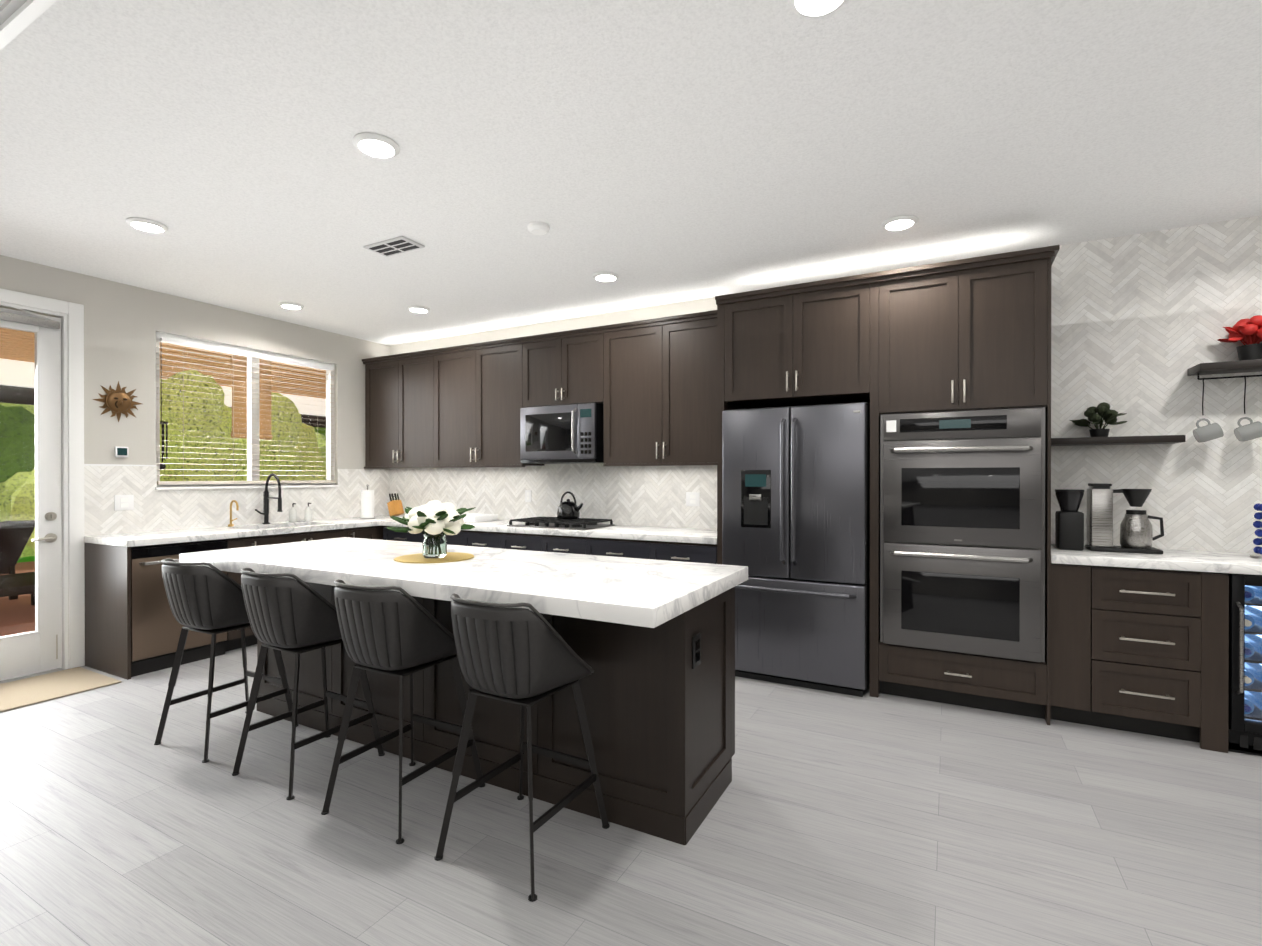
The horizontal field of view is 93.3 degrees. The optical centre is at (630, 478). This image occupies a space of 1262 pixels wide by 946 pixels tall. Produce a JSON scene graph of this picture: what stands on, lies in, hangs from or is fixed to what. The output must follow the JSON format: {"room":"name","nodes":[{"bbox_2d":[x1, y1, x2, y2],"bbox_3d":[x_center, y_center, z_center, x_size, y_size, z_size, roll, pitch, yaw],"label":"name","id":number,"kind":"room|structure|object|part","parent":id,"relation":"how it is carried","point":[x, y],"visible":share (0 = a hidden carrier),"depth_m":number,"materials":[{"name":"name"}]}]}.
{"room":"kitchen","nodes":[
{"label":"kitchen","id":0,"kind":"room"},
{"bbox_2d":[0,255,389,668],"bbox_3d":[-4.859,-0.056,2.681,0.161,2.807,9.000,0,0,28],"label":"wall","id":1,"kind":"structure","parent":0,"point":[124,324],"depth_m":4.66,"materials":[{"name":"grey paint"}]},
{"bbox_2d":[0,303,61,680],"bbox_3d":[-4.196,0.091,3.824,0.106,2.481,0.832,0,0,28],"label":"door","id":2,"kind":"structure","parent":1,"relation":"in","point":[38,649],"depth_m":4.11,"materials":[{"name":"white"}]},
{"bbox_2d":[0,288,84,668],"bbox_3d":[-4.235,0.051,3.845,0.168,2.585,1.050,0,0,28],"label":"door frame","id":3,"kind":"structure","parent":1,"relation":"attached to","point":[72,431],"depth_m":4.21,"materials":[{"name":"white wood"}]},
{"bbox_2d":[92,381,141,421],"bbox_3d":[-3.818,-0.573,4.448,0.062,0.310,0.310,0,0,28],"label":"wall art","id":4,"kind":"object","parent":1,"relation":"attached to","point":[118,401],"visible":1,"depth_m":4.44,"materials":[{"name":"brown metal"}]},
{"bbox_2d":[115,446,127,456],"bbox_3d":[-3.815,-0.198,4.465,0.023,0.080,0.080,0,0,28],"label":"thermostat","id":5,"kind":"object","parent":1,"relation":"attached to","point":[121,451],"visible":1,"depth_m":4.45,"materials":[{"name":"white plastic"}]},
{"bbox_2d":[114,495,133,510],"bbox_3d":[-3.808,0.182,4.479,0.007,0.115,0.120,0,0,28],"label":"electrical outlet","id":6,"kind":"object","parent":1,"relation":"attached to","point":[123,502],"depth_m":4.47,"materials":[{"name":"white plastic"}]},
{"bbox_2d":[155,332,339,489],"bbox_3d":[-3.393,-0.536,5.383,0.135,1.250,1.590,0,0,28],"label":"window","id":7,"kind":"structure","parent":1,"relation":"in","point":[253,475],"depth_m":5.36,"materials":[{"name":"white plastic"}]},
{"bbox_2d":[0,644,1261,945],"bbox_3d":[-0.350,1.405,0.367,10.300,0.100,9.150,0,0,28],"label":"floor","id":8,"kind":"structure","parent":0,"point":[832,818],"depth_m":2.21,"materials":[{"name":"grey wood"}]},
{"bbox_2d":[0,667,120,711],"bbox_3d":[-3.845,1.338,3.664,0.630,0.010,0.920,0,0,28],"label":"rug","id":9,"kind":"object","parent":8,"relation":"on","point":[38,689],"visible":0.94,"depth_m":3.82,"materials":[{"name":"beige fabric"}]},
{"bbox_2d":[154,558,298,762],"bbox_3d":[-2.118,0.875,3.117,0.448,0.944,0.508,0,0,26],"label":"stool","id":10,"kind":"object","parent":8,"relation":"on","point":[205,599],"visible":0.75,"depth_m":2.94,"materials":[{"name":"leather"}]},
{"bbox_3d":[-2.121,0.585,3.109,0.411,0.352,0.510,0,0,26],"label":"seat","id":11,"kind":"part","parent":10,"relation":"part of","materials":[{"name":"leather"}]},
{"bbox_2d":[84,526,384,679],"bbox_3d":[-3.006,0.898,5.285,0.659,0.883,2.643,0,0,28],"label":"base cabinet","id":12,"kind":"object","parent":8,"relation":"on","point":[108,609],"visible":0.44,"depth_m":4.16,"materials":[{"name":"brown wood"}]},
{"bbox_2d":[131,541,226,676],"bbox_3d":[-3.230,0.910,4.281,0.134,0.865,0.600,0,0,28],"label":"dishwasher","id":13,"kind":"object","parent":12,"relation":"in","point":[156,627],"visible":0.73,"depth_m":4.14,"materials":[{"name":"grey metal"}]},
{"bbox_2d":[84,515,404,546],"bbox_3d":[-3.015,0.432,5.287,0.646,0.045,2.651,0,0,28],"label":"countertop","id":14,"kind":"structure","parent":12,"relation":"on","point":[135,539],"depth_m":4.66,"materials":[{"name":"stone"}]},
{"bbox_2d":[228,500,238,526],"bbox_3d":[-3.368,0.296,5.079,0.128,0.227,0.072,0,0,28],"label":"tap","id":15,"kind":"object","parent":14,"relation":"on","point":[237,508],"visible":1,"depth_m":5.08,"materials":[{"name":"gold metal"}]},
{"bbox_2d":[255,473,281,523],"bbox_3d":[-3.207,0.182,5.272,0.250,0.453,0.134,0,0,28],"label":"faucet","id":16,"kind":"object","parent":14,"relation":"on","point":[266,498],"visible":1,"depth_m":5.33,"materials":[{"name":"black metal"}]},
{"bbox_2d":[289,503,296,521],"bbox_3d":[-3.147,0.319,5.555,0.072,0.178,0.064,0,0,28],"label":"soap dispenser","id":17,"kind":"object","parent":14,"relation":"on","point":[292,514],"visible":1,"depth_m":5.54,"materials":[{"name":"white plastic"}]},
{"bbox_2d":[305,503,311,520],"bbox_3d":[-3.068,0.318,5.672,0.072,0.178,0.064,0,0,28],"label":"soap dispenser","id":18,"kind":"object","parent":14,"relation":"on","point":[308,513],"visible":1,"depth_m":5.65,"materials":[{"name":"white"}]},
{"bbox_2d":[360,484,375,518],"bbox_3d":[-2.660,0.233,6.020,0.150,0.346,0.150,0,0,28],"label":"paper towel","id":19,"kind":"object","parent":14,"relation":"on","point":[367,503],"visible":1,"depth_m":5.97,"materials":[{"name":"white paper"}]},
{"bbox_2d":[387,493,403,515],"bbox_3d":[-2.483,0.278,6.289,0.138,0.239,0.110,0,0,28],"label":"knife block","id":20,"kind":"object","parent":14,"relation":"on","point":[395,506],"visible":1,"depth_m":6.25,"materials":[{"name":"brown wood"}]},
{"bbox_2d":[232,568,384,799],"bbox_3d":[-1.514,0.876,2.795,0.449,0.944,0.508,0,0,29],"label":"stool","id":21,"kind":"object","parent":8,"relation":"on","point":[297,617],"visible":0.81,"depth_m":2.62,"materials":[{"name":"leather"}]},
{"bbox_3d":[-1.518,0.586,2.787,0.411,0.352,0.510,0,0,29],"label":"seat","id":22,"kind":"part","parent":21,"relation":"part of","materials":[{"name":"leather"}]},
{"bbox_2d":[321,579,484,843],"bbox_3d":[-0.949,0.877,2.493,0.449,0.944,0.508,0,0,27],"label":"stool","id":23,"kind":"object","parent":8,"relation":"on","point":[387,630],"visible":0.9,"depth_m":2.32,"materials":[{"name":"leather"}]},
{"bbox_3d":[-0.952,0.587,2.486,0.411,0.352,0.510,0,0,27],"label":"seat","id":24,"kind":"part","parent":23,"relation":"part of","materials":[{"name":"leather"}]},
{"bbox_2d":[383,526,425,542],"bbox_3d":[-1.984,0.896,5.888,0.600,0.884,0.618,0,0,28],"label":"base cabinet","id":25,"kind":"object","parent":8,"relation":"on","point":[387,534],"depth_m":5.64,"materials":[{"name":"brown wood"}]},
{"bbox_2d":[442,530,466,545],"bbox_3d":[-1.556,0.897,5.660,0.610,0.884,0.618,0,0,28],"label":"base cabinet","id":26,"kind":"object","parent":8,"relation":"on","point":[461,538],"depth_m":5.30,"materials":[{"name":"brown wood"}]},
{"bbox_2d":[467,530,506,548],"bbox_3d":[-1.151,0.897,5.444,0.549,0.884,0.618,0,0,28],"label":"base cabinet","id":27,"kind":"object","parent":8,"relation":"on","point":[474,538],"depth_m":5.15,"materials":[{"name":"brown wood"}]},
{"bbox_2d":[257,581,736,845],"bbox_3d":[-0.836,0.903,3.093,2.693,0.887,0.625,0,0,28],"label":"kitchen island","id":28,"kind":"object","parent":8,"relation":"on","point":[651,642],"depth_m":2.43,"materials":[{"name":"brown wood"}]},
{"bbox_2d":[179,537,747,628],"bbox_3d":[-0.925,0.428,2.920,2.780,0.062,0.980,0,0,28],"label":"island countertop","id":29,"kind":"structure","parent":28,"relation":"on","point":[638,593],"depth_m":2.50,"materials":[{"name":"white stone"}]},
{"bbox_2d":[386,500,475,562],"bbox_3d":[-0.978,0.253,2.970,0.408,0.285,0.416,0,0,28],"label":"flower vase","id":30,"kind":"object","parent":29,"relation":"on","point":[433,520],"visible":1,"depth_m":2.90,"materials":[{"name":"clear glass"}]},
{"bbox_2d":[434,593,609,901],"bbox_3d":[-0.397,0.877,2.199,0.449,0.944,0.508,0,0,29],"label":"stool","id":31,"kind":"object","parent":8,"relation":"on","point":[524,657],"visible":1,"depth_m":2.02,"materials":[{"name":"leather"}]},
{"bbox_3d":[-0.401,0.588,2.192,0.411,0.352,0.510,0,0,29],"label":"seat","id":32,"kind":"part","parent":31,"relation":"part of","materials":[{"name":"leather"}]},
{"bbox_2d":[507,533,546,551],"bbox_3d":[-0.773,0.898,5.242,0.543,0.884,0.618,0,0,28],"label":"base cabinet","id":33,"kind":"object","parent":8,"relation":"on","point":[518,541],"depth_m":4.94,"materials":[{"name":"brown wood"}]},
{"bbox_2d":[547,535,590,554],"bbox_3d":[-0.398,0.899,5.042,0.545,0.884,0.618,0,0,28],"label":"base cabinet","id":34,"kind":"object","parent":8,"relation":"on","point":[555,543],"depth_m":4.74,"materials":[{"name":"brown wood"}]},
{"bbox_2d":[591,537,658,559],"bbox_3d":[0.037,0.899,4.811,0.680,0.884,0.618,0,0,28],"label":"base cabinet","id":35,"kind":"object","parent":8,"relation":"on","point":[642,549],"depth_m":4.50,"materials":[{"name":"brown wood"}]},
{"bbox_2d":[381,520,716,543],"bbox_3d":[-0.757,0.432,5.219,3.399,0.045,0.646,0,0,28],"label":"countertop","id":36,"kind":"structure","parent":35,"relation":"on","point":[683,535],"depth_m":4.71,"materials":[{"name":"stone"}]},
{"bbox_2d":[462,513,497,522],"bbox_3d":[-1.615,0.377,5.781,0.570,0.060,0.320,0,0,28],"label":"tray","id":37,"kind":"object","parent":36,"relation":"on","point":[474,517],"visible":0.5,"depth_m":5.63,"materials":[{"name":"white ceramic"}]},
{"bbox_2d":[507,517,614,529],"bbox_3d":[-0.601,0.381,5.133,0.790,0.056,0.490,0,0,28],"label":"cooktop","id":38,"kind":"object","parent":36,"relation":"in","point":[557,523],"visible":1,"depth_m":5.02,"materials":[{"name":"black metal"}]},
{"bbox_2d":[557,491,582,518],"bbox_3d":[-0.528,0.232,5.223,0.254,0.239,0.200,0,0,28],"label":"kettle","id":39,"kind":"object","parent":38,"relation":"on","point":[568,509],"visible":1,"depth_m":5.17,"materials":[{"name":"black metal"}]},
{"bbox_2d":[659,541,716,563],"bbox_3d":[0.489,0.900,4.569,0.586,0.884,0.618,0,0,28],"label":"base cabinet","id":40,"kind":"object","parent":8,"relation":"on","point":[677,551],"depth_m":4.26,"materials":[{"name":"brown wood"}]},
{"bbox_2d":[722,402,869,696],"bbox_3d":[1.163,0.436,4.094,0.910,1.815,0.763,0,0,28],"label":"refrigerator","id":41,"kind":"object","parent":8,"relation":"on","point":[796,510],"visible":0.85,"depth_m":3.78,"materials":[{"name":"black metal"}]},
{"bbox_2d":[875,629,1050,724],"bbox_3d":[2.043,1.177,3.733,0.855,0.335,0.633,0,0,28],"label":"base cabinet","id":42,"kind":"object","parent":8,"relation":"on","point":[1005,685],"depth_m":3.46,"materials":[{"name":"brown wood"}]},
{"bbox_2d":[1050,563,1093,725],"bbox_3d":[2.517,0.903,3.488,0.178,0.884,0.618,0,0,28],"label":"base cabinet","id":43,"kind":"object","parent":8,"relation":"on","point":[1072,586],"depth_m":3.22,"materials":[{"name":"brown wood"}]},
{"bbox_2d":[1094,566,1228,752],"bbox_3d":[2.834,0.904,3.319,0.540,0.884,0.618,0,0,28],"label":"base cabinet","id":44,"kind":"object","parent":8,"relation":"on","point":[1141,650],"depth_m":3.04,"materials":[{"name":"brown wood"}]},
{"bbox_2d":[1051,544,1261,574],"bbox_3d":[3.769,0.440,2.806,3.028,0.045,0.646,0,0,28],"label":"countertop","id":45,"kind":"structure","parent":44,"relation":"on","point":[1212,561],"depth_m":3.10,"materials":[{"name":"stone"}]},
{"bbox_2d":[1055,489,1083,549],"bbox_3d":[2.575,0.240,3.501,0.138,0.348,0.140,0,0,28],"label":"coffee grinder","id":46,"kind":"object","parent":45,"relation":"on","point":[1069,525],"visible":1,"depth_m":3.45,"materials":[{"name":"black plastic"}]},
{"bbox_2d":[1085,483,1163,553],"bbox_3d":[2.815,0.222,3.396,0.343,0.385,0.170,0,0,28],"label":"coffee maker","id":47,"kind":"object","parent":45,"relation":"on","point":[1136,533],"visible":1,"depth_m":3.37,"materials":[{"name":"silver plastic"}]},
{"bbox_2d":[1250,503,1261,558],"bbox_3d":[3.307,0.265,3.088,0.140,0.300,0.140,0,0,28],"label":"holder","id":48,"kind":"object","parent":45,"relation":"on","point":[1257,532],"visible":1,"depth_m":3.10,"materials":[{"name":"silver metal"}]},
{"bbox_2d":[1227,573,1261,756],"bbox_3d":[3.332,0.906,3.020,0.600,0.880,0.642,0,0,28],"label":"wine cooler","id":49,"kind":"object","parent":44,"relation":"in","point":[1245,676],"visible":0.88,"depth_m":2.92,"materials":[{"name":"black glass"}]},
{"bbox_2d":[0,0,1261,345],"bbox_3d":[-0.350,-1.512,0.358,10.300,0.120,9.150,0,0,28],"label":"ceiling","id":50,"kind":"structure","parent":0,"point":[656,152],"depth_m":2.60,"materials":[{"name":"paint"}]},
{"bbox_2d":[0,0,56,49],"bbox_3d":[-1.894,-1.397,1.714,6.000,0.118,0.190,0,0,28],"label":"ceiling","id":51,"kind":"structure","parent":50,"relation":"attached to","point":[17,17],"depth_m":1.73,"materials":[{"name":"white paint"}]},
{"bbox_2d":[126,217,167,232],"bbox_3d":[-2.782,-1.452,3.428,0.192,0.020,0.192,0,0,28],"label":"recessed light","id":52,"kind":"object","parent":50,"relation":"in","point":[147,225],"visible":1,"depth_m":3.41,"materials":[{"name":"white plastic"}]},
{"bbox_2d":[278,302,303,309],"bbox_3d":[-2.874,-1.456,5.041,0.192,0.020,0.192,0,0,28],"label":"recessed light","id":53,"kind":"object","parent":50,"relation":"in","point":[291,305],"visible":1,"depth_m":5.01,"materials":[{"name":"white plastic"}]},
{"bbox_2d":[352,132,399,158],"bbox_3d":[-1.112,-1.449,2.606,0.192,0.020,0.192,0,0,28],"label":"recessed light","id":54,"kind":"object","parent":50,"relation":"in","point":[375,145],"visible":1,"depth_m":2.58,"materials":[{"name":"white plastic"}]},
{"bbox_2d":[363,236,424,256],"bbox_3d":[-1.489,-1.456,3.748,0.350,0.014,0.180,0,0,28],"label":"ceiling vent","id":55,"kind":"object","parent":50,"relation":"in","point":[394,246],"visible":0.98,"depth_m":3.73,"materials":[{"name":"grey metal"}]},
{"bbox_2d":[407,305,429,312],"bbox_3d":[-1.833,-1.457,5.144,0.192,0.020,0.192,0,0,28],"label":"recessed light","id":56,"kind":"object","parent":50,"relation":"in","point":[417,309],"visible":0.98,"depth_m":5.12,"materials":[{"name":"white plastic"}]},
{"bbox_2d":[527,222,549,234],"bbox_3d":[-0.535,-1.444,3.454,0.130,0.034,0.130,0,0,28],"label":"smoke detector","id":57,"kind":"object","parent":50,"relation":"attached to","point":[538,228],"visible":1,"depth_m":3.42,"materials":[{"name":"white plastic"}]},
{"bbox_2d":[593,271,618,281],"bbox_3d":[-0.182,-1.454,4.309,0.192,0.020,0.192,0,0,28],"label":"recessed light","id":58,"kind":"object","parent":50,"relation":"in","point":[605,276],"visible":1,"depth_m":4.28,"materials":[{"name":"white plastic"}]},
{"bbox_2d":[788,0,847,17],"bbox_3d":[0.566,-1.446,1.779,0.192,0.020,0.192,0,0,28],"label":"recessed light","id":59,"kind":"object","parent":50,"relation":"in","point":[812,8],"visible":0.94,"depth_m":1.82,"materials":[{"name":"white plastic"}]},
{"bbox_2d":[881,215,917,230],"bbox_3d":[1.530,-1.452,3.396,0.192,0.020,0.192,0,0,28],"label":"recessed light","id":60,"kind":"object","parent":50,"relation":"in","point":[899,222],"visible":1,"depth_m":3.37,"materials":[{"name":"white plastic"}]},
{"bbox_2d":[389,215,1261,552],"bbox_3d":[1.765,-0.061,4.330,10.300,2.807,0.158,0,0,28],"label":"wall","id":61,"kind":"structure","parent":0,"point":[1139,323],"depth_m":3.58,"materials":[{"name":"white tile"}]},
{"bbox_2d":[363,350,449,468],"bbox_3d":[-2.276,-0.678,6.204,1.078,1.109,0.331,0,0,28],"label":"upper cabinet","id":62,"kind":"object","parent":61,"relation":"attached to","point":[401,391],"depth_m":6.04,"materials":[{"name":"brown wood"}]},
{"bbox_2d":[438,338,544,465],"bbox_3d":[-1.373,-0.677,5.722,1.210,1.109,0.331,0,0,28],"label":"upper cabinet","id":63,"kind":"object","parent":61,"relation":"attached to","point":[482,390],"depth_m":5.55,"materials":[{"name":"brown wood"}]},
{"bbox_2d":[525,490,531,501],"bbox_3d":[-0.984,0.168,5.701,0.075,0.115,0.007,0,0,28],"label":"electrical outlet","id":64,"kind":"object","parent":61,"relation":"attached to","point":[528,493],"depth_m":5.70,"materials":[{"name":"white plastic"}]},
{"bbox_2d":[526,326,601,406],"bbox_3d":[-0.521,-0.933,5.267,0.840,0.594,0.331,0,0,28],"label":"upper cabinet","id":65,"kind":"object","parent":61,"relation":"attached to","point":[566,369],"depth_m":5.10,"materials":[{"name":"brown wood"}]},
{"bbox_2d":[520,403,603,463],"bbox_3d":[-0.564,-0.382,5.232,0.770,0.493,0.436,0,0,28],"label":"microwave","id":66,"kind":"object","parent":65,"relation":"attached to","point":[566,434],"visible":1,"depth_m":5.05,"materials":[{"name":"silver metal"}]},
{"bbox_2d":[594,310,716,465],"bbox_3d":[0.307,-0.674,4.827,1.155,1.109,0.331,0,0,28],"label":"upper cabinet","id":67,"kind":"object","parent":61,"relation":"attached to","point":[650,385],"depth_m":4.68,"materials":[{"name":"brown wood"}]},
{"bbox_2d":[686,492,699,505],"bbox_3d":[0.509,0.171,4.906,0.120,0.115,0.007,0,0,28],"label":"electrical outlet","id":68,"kind":"object","parent":61,"relation":"attached to","point":[692,498],"depth_m":4.90,"materials":[{"name":"white plastic"}]},
{"bbox_2d":[723,277,874,408],"bbox_3d":[1.207,-0.879,4.172,0.940,0.695,0.633,0,0,28],"label":"upper cabinet","id":69,"kind":"object","parent":61,"relation":"attached to","point":[808,344],"depth_m":3.88,"materials":[{"name":"brown wood"}]},
{"bbox_2d":[875,249,1050,420],"bbox_3d":[2.043,-0.810,3.727,0.855,0.830,0.633,0,0,28],"label":"upper cabinet","id":70,"kind":"object","parent":61,"relation":"attached to","point":[971,334],"depth_m":3.43,"materials":[{"name":"brown wood"}]},
{"bbox_2d":[880,407,1044,661],"bbox_3d":[2.017,0.307,3.682,0.835,1.395,0.696,0,0,28],"label":"wall oven","id":71,"kind":"object","parent":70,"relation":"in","point":[962,531],"visible":1,"depth_m":3.41,"materials":[{"name":"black metal"}]},
{"bbox_2d":[1051,435,1185,445],"bbox_3d":[2.849,-0.223,3.547,0.630,0.040,0.201,0,0,28],"label":"shelf","id":72,"kind":"object","parent":61,"relation":"attached to","point":[1135,440],"visible":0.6,"depth_m":3.46,"materials":[{"name":"brown wood"}]},
{"bbox_2d":[1070,402,1126,436],"bbox_3d":[2.804,-0.350,3.581,0.277,0.212,0.276,0,0,28],"label":"potted plant","id":73,"kind":"object","parent":72,"relation":"on","point":[1105,412],"visible":1,"depth_m":3.53,"materials":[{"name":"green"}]},
{"bbox_2d":[1187,359,1261,442],"bbox_3d":[3.555,-0.418,3.170,0.850,0.433,0.201,0,0,28],"label":"shelf","id":74,"kind":"object","parent":61,"relation":"attached to","point":[1252,430],"visible":1,"depth_m":3.27,"materials":[{"name":"brown wood"}]},
{"bbox_2d":[1218,315,1261,360],"bbox_3d":[3.389,-0.762,3.254,0.245,0.253,0.291,0,0,28],"label":"potted plant","id":75,"kind":"object","parent":74,"relation":"on","point":[1248,332],"visible":1,"depth_m":3.24,"materials":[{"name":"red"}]},
{"label":"outside","id":76,"kind":"structure","parent":0,"visible":0},
{"bbox_2d":[0,556,34,636],"bbox_3d":[-13.399,1.367,10.072,21.840,0.075,28.000,0,0,28],"label":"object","id":77,"kind":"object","parent":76,"point":[10,613],"depth_m":6.01,"materials":[{"name":"brown concrete"}]},
{"bbox_2d":[0,520,34,604],"bbox_3d":[-6.385,0.891,5.991,1.743,0.892,0.700,0,0,28],"label":"seat","id":78,"kind":"object","parent":77,"relation":"on","point":[9,556],"depth_m":6.28,"materials":[{"name":"black wicker"}]},
{"bbox_2d":[0,328,325,439],"bbox_3d":[-5.937,-0.151,5.522,4.415,2.980,13.000,0,0,28],"label":"neighboring building","id":79,"kind":"structure","parent":77,"relation":"on","point":[17,393],"depth_m":7.13,"materials":[{"name":"brown wood"}]},
{"bbox_2d":[160,342,167,468],"bbox_3d":[-4.312,-0.744,5.470,0.100,1.335,0.100,0,0,28],"label":"frame","id":80,"kind":"object","parent":79,"relation":"attached to","point":[163,423],"depth_m":5.47,"materials":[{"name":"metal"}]},
{"bbox_2d":[0,370,325,557],"bbox_3d":[-11.791,-1.388,9.206,14.747,7.430,28.000,0,0,28],"label":"hedge","id":81,"kind":"object","parent":77,"relation":"on","point":[23,461],"depth_m":7.70,"materials":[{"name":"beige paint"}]}
]}

